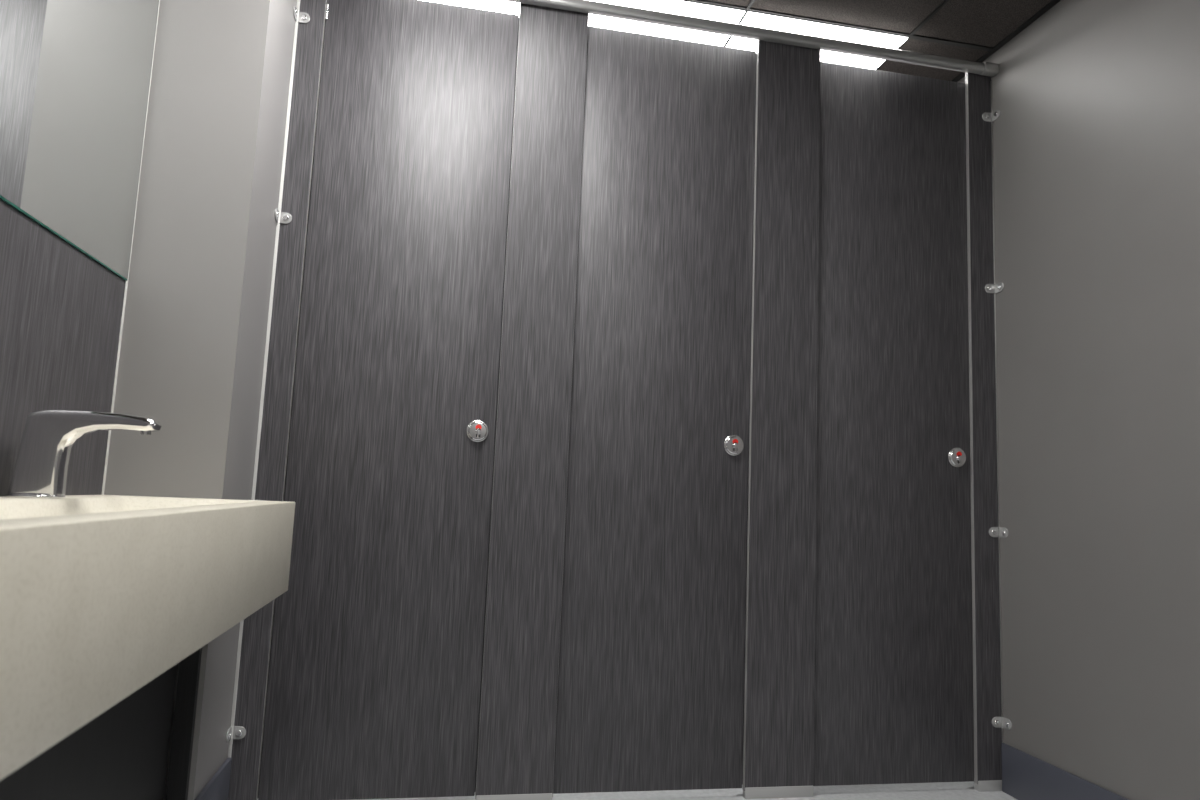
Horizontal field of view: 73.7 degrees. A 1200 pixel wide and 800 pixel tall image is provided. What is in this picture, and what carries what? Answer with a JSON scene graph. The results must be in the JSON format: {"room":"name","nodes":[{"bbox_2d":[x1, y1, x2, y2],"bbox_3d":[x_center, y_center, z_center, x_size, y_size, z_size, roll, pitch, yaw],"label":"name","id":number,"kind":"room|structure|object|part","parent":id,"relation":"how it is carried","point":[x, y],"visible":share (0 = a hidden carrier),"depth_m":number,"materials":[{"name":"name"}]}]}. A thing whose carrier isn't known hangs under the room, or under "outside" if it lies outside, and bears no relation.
{"room":"public restroom","nodes":[
{"label":"public restroom","id":0,"kind":"room"},
{"bbox_2d":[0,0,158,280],"bbox_3d":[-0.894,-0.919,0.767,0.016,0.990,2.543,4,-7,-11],"label":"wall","id":1,"kind":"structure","parent":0,"point":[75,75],"depth_m":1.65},
{"bbox_2d":[0,199,125,496],"bbox_3d":[-0.933,-0.064,0.666,0.012,0.732,2.545,4,-7,-11],"label":"backsplash","id":2,"kind":"structure","parent":1,"relation":"attached to","point":[61,309],"depth_m":1.62,"materials":[{"name":"grey laminate"}]},
{"bbox_2d":[0,0,158,280],"bbox_3d":[-0.894,-0.919,0.767,0.016,0.990,2.543,4,-7,-11],"label":"mirror","id":3,"kind":"object","parent":1,"relation":"on","point":[75,75],"depth_m":1.65,"materials":[{"name":"silver glass"}]},
{"bbox_2d":[0,495,294,780],"bbox_3d":[-0.778,0.238,0.950,0.434,0.216,2.004,4,-7,-11],"label":"sink","id":4,"kind":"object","parent":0,"point":[101,596],"depth_m":0.92,"materials":[{"name":"beige stone"}]},
{"bbox_2d":[6,410,161,498],"bbox_3d":[-0.964,0.103,1.500,0.240,0.164,0.090,4,-7,-11],"label":"faucet","id":5,"kind":"object","parent":4,"relation":"on","point":[40,470],"visible":0.99,"depth_m":1.47,"materials":[{"name":"silver metal"}]},
{"bbox_2d":[166,647,201,799],"bbox_3d":[-0.974,0.768,1.870,0.042,0.635,0.019,4,-7,-11],"label":"end panel","id":6,"kind":"object","parent":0,"point":[189,667],"depth_m":1.86,"materials":[{"name":"black laminate"}]},
{"bbox_2d":[104,0,296,799],"bbox_3d":[-1.270,-0.093,2.889,0.376,2.560,1.895,4,-7,-11],"label":"wall","id":7,"kind":"structure","parent":0,"point":[193,342],"depth_m":2.01,"materials":[{"name":"grey paint"}]},
{"bbox_2d":[101,0,159,494],"bbox_3d":[-1.167,-0.191,1.944,0.014,2.540,0.009,4,-7,-11],"label":"trim","id":8,"kind":"structure","parent":7,"relation":"attached to","point":[126,283],"depth_m":1.94,"materials":[{"name":"grey metal"}]},
{"bbox_2d":[195,758,231,799],"bbox_3d":[-0.977,1.028,2.010,0.012,0.152,0.309,4,-7,-11],"label":"baseboard","id":9,"kind":"structure","parent":7,"relation":"attached to","point":[217,788],"depth_m":2.06,"materials":[{"name":"grey plastic"}]},
{"bbox_2d":[226,726,245,742],"bbox_3d":[-0.984,0.906,2.164,0.041,0.034,0.045,4,-7,-11],"label":"bracket","id":10,"kind":"object","parent":7,"relation":"attached to","point":[239,732],"visible":1,"depth_m":2.18,"materials":[{"name":"grey metal"}]},
{"bbox_2d":[228,0,299,757],"bbox_3d":[-0.964,-0.089,2.307,0.008,2.440,0.023,4,-7,-11],"label":"trim","id":11,"kind":"structure","parent":7,"relation":"attached to","point":[298,1],"depth_m":2.31,"materials":[{"name":"grey metal"}]},
{"bbox_2d":[274,209,291,223],"bbox_3d":[-0.924,-0.538,2.335,0.041,0.034,0.045,4,-7,-11],"label":"bracket","id":12,"kind":"object","parent":7,"relation":"attached to","point":[285,218],"visible":1,"depth_m":2.35,"materials":[{"name":"grey metal"}]},
{"bbox_2d":[293,6,309,22],"bbox_3d":[-0.898,-1.163,2.409,0.041,0.034,0.045,4,-7,-11],"label":"bracket","id":13,"kind":"object","parent":7,"relation":"attached to","point":[303,17],"visible":1,"depth_m":2.42,"materials":[{"name":"grey metal"}]},
{"bbox_2d":[257,781,1016,799],"bbox_3d":[0.173,1.145,1.523,2.852,0.100,5.050,4,-7,-11],"label":"floor","id":14,"kind":"structure","parent":0,"point":[938,790],"depth_m":2.50,"materials":[{"name":"grey plastic"}]},
{"bbox_2d":[0,664,176,799],"bbox_3d":[-0.907,0.655,0.889,0.204,0.635,1.925,4,-7,-11],"label":"wall panel","id":15,"kind":"object","parent":14,"relation":"on","point":[121,753],"visible":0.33,"depth_m":1.52,"materials":[{"name":"black laminate"}]},
{"bbox_3d":[-0.907,0.655,0.889,0.204,0.635,1.925,4,-7,-11],"label":"service panel","id":16,"kind":"part","parent":15,"relation":"part of","materials":[{"name":"black laminate"}]},
{"bbox_2d":[228,0,327,799],"bbox_3d":[-0.918,-0.103,2.332,0.092,2.478,0.047,4,-7,-11],"label":"pilaster","id":17,"kind":"object","parent":14,"relation":"on","point":[253,679],"visible":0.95,"depth_m":2.31,"materials":[{"name":"grey laminate"}]},
{"bbox_2d":[258,0,518,799],"bbox_3d":[-0.602,-0.070,2.392,0.590,2.399,0.022,4,-7,-11],"label":"door","id":18,"kind":"structure","parent":17,"relation":"attached to","point":[374,683],"depth_m":2.37,"materials":[{"name":"grey laminate"}]},
{"bbox_2d":[466,420,488,441],"bbox_3d":[-0.367,0.093,2.402,0.067,0.067,0.021,4,-7,-11],"label":"door lock","id":19,"kind":"object","parent":18,"relation":"attached to","point":[477,430],"visible":1,"depth_m":2.40,"materials":[{"name":"silver metal"}]},
{"bbox_2d":[475,3,588,799],"bbox_3d":[-0.200,-0.057,2.469,0.258,2.478,0.047,4,-7,-11],"label":"pilaster","id":20,"kind":"object","parent":14,"relation":"on","point":[515,759],"visible":0.87,"depth_m":2.44,"materials":[{"name":"grey laminate"}]},
{"bbox_2d":[553,26,755,793],"bbox_3d":[0.197,-0.018,2.546,0.584,2.399,0.018,4,-7,-11],"label":"door","id":21,"kind":"structure","parent":20,"relation":"attached to","point":[650,697],"depth_m":2.52,"materials":[{"name":"grey laminate"}]},
{"bbox_2d":[723,435,743,455],"bbox_3d":[0.429,0.144,2.553,0.067,0.067,0.021,4,-7,-11],"label":"door lock","id":22,"kind":"object","parent":21,"relation":"attached to","point":[733,445],"visible":1,"depth_m":2.55,"materials":[{"name":"silver metal"}]},
{"bbox_2d":[503,0,998,76],"bbox_3d":[0.254,-1.256,2.647,2.376,0.039,0.043,4,-7,-11],"label":"rail","id":23,"kind":"object","parent":20,"relation":"attached to","point":[988,69],"visible":1,"depth_m":2.69,"materials":[{"name":"grey metal"}]},
{"bbox_2d":[742,40,819,798],"bbox_3d":[0.597,-0.006,2.621,0.261,2.478,0.047,4,-7,-11],"label":"pilaster","id":24,"kind":"object","parent":14,"relation":"on","point":[778,761],"visible":0.91,"depth_m":2.59,"materials":[{"name":"grey laminate"}]},
{"bbox_2d":[813,61,973,785],"bbox_3d":[0.986,0.033,2.696,0.565,2.399,0.018,4,-7,-11],"label":"door","id":25,"kind":"structure","parent":24,"relation":"attached to","point":[893,680],"depth_m":2.68,"materials":[{"name":"grey laminate"}]},
{"bbox_2d":[948,448,965,466],"bbox_3d":[1.209,0.194,2.702,0.067,0.067,0.021,4,-7,-11],"label":"door lock","id":26,"kind":"object","parent":25,"relation":"attached to","point":[956,456],"visible":1,"depth_m":2.70,"materials":[{"name":"silver metal"}]},
{"bbox_2d":[965,72,1001,791],"bbox_3d":[1.303,0.039,2.755,0.109,2.478,0.047,4,-7,-11],"label":"pilaster","id":27,"kind":"object","parent":14,"relation":"on","point":[987,738],"visible":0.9,"depth_m":2.72,"materials":[{"name":"grey laminate"}]},
{"bbox_2d":[684,0,1060,81],"bbox_3d":[0.282,-1.473,1.833,2.852,0.102,5.050,4,-7,-11],"label":"ceiling","id":28,"kind":"structure","parent":0,"point":[970,30],"depth_m":2.71,"materials":[{"name":"tile"}]},
{"bbox_2d":[423,0,519,14],"bbox_3d":[-0.448,-1.337,2.813,0.595,0.009,0.588,4,-7,-11],"label":"ceiling light panel","id":29,"kind":"object","parent":28,"relation":"in","point":[501,6],"depth_m":2.72,"materials":[{"name":"white plastic"}]},
{"bbox_2d":[588,0,745,45],"bbox_3d":[0.143,-1.299,2.925,0.595,0.009,0.588,4,-7,-11],"label":"ceiling light panel","id":30,"kind":"object","parent":28,"relation":"in","point":[680,7],"depth_m":2.76,"materials":[{"name":"white plastic"}]},
{"bbox_2d":[725,11,907,69],"bbox_3d":[0.734,-1.261,3.038,0.595,0.009,0.588,4,-7,-11],"label":"ceiling light panel","id":31,"kind":"object","parent":28,"relation":"in","point":[755,19],"depth_m":2.81,"materials":[{"name":"white plastic"}]},
{"bbox_2d":[958,0,1199,799],"bbox_3d":[1.577,-0.088,1.936,0.100,2.560,4.850,4,-7,-11],"label":"wall","id":32,"kind":"structure","parent":0,"point":[1096,132],"depth_m":2.31,"materials":[{"name":"grey paint"}]},
{"bbox_2d":[982,109,1000,121],"bbox_3d":[1.391,-1.016,2.845,0.041,0.034,0.045,4,-7,-11],"label":"bracket","id":33,"kind":"object","parent":32,"relation":"attached to","point":[989,117],"visible":1,"depth_m":2.86,"materials":[{"name":"grey metal"}]},
{"bbox_2d":[985,282,1003,293],"bbox_3d":[1.365,-0.391,2.771,0.041,0.034,0.045,4,-7,-11],"label":"bracket","id":34,"kind":"object","parent":32,"relation":"attached to","point":[989,288],"visible":1,"depth_m":2.79,"materials":[{"name":"grey metal"}]},
{"bbox_2d":[991,81,1002,742],"bbox_3d":[1.359,0.060,2.751,0.004,2.440,0.020,4,-7,-11],"label":"trim","id":35,"kind":"structure","parent":32,"relation":"attached to","point":[991,81],"depth_m":2.74,"materials":[{"name":"silver metal"}]},
{"bbox_2d":[989,527,1007,537],"bbox_3d":[1.331,0.443,2.672,0.041,0.034,0.045,4,-7,-11],"label":"bracket","id":36,"kind":"object","parent":32,"relation":"attached to","point":[1001,532],"visible":1,"depth_m":2.69,"materials":[{"name":"grey metal"}]},
{"bbox_2d":[992,717,1011,729],"bbox_3d":[1.306,1.053,2.600,0.041,0.034,0.045,4,-7,-11],"label":"bracket","id":37,"kind":"object","parent":32,"relation":"attached to","point":[998,722],"visible":1,"depth_m":2.62,"materials":[{"name":"grey metal"}]},
{"bbox_2d":[1001,743,1128,799],"bbox_3d":[1.625,1.018,1.010,0.012,0.152,3.264,4,-7,-11],"label":"baseboard","id":38,"kind":"structure","parent":32,"relation":"attached to","point":[1025,776],"depth_m":2.43,"materials":[{"name":"grey plastic"}]}
]}

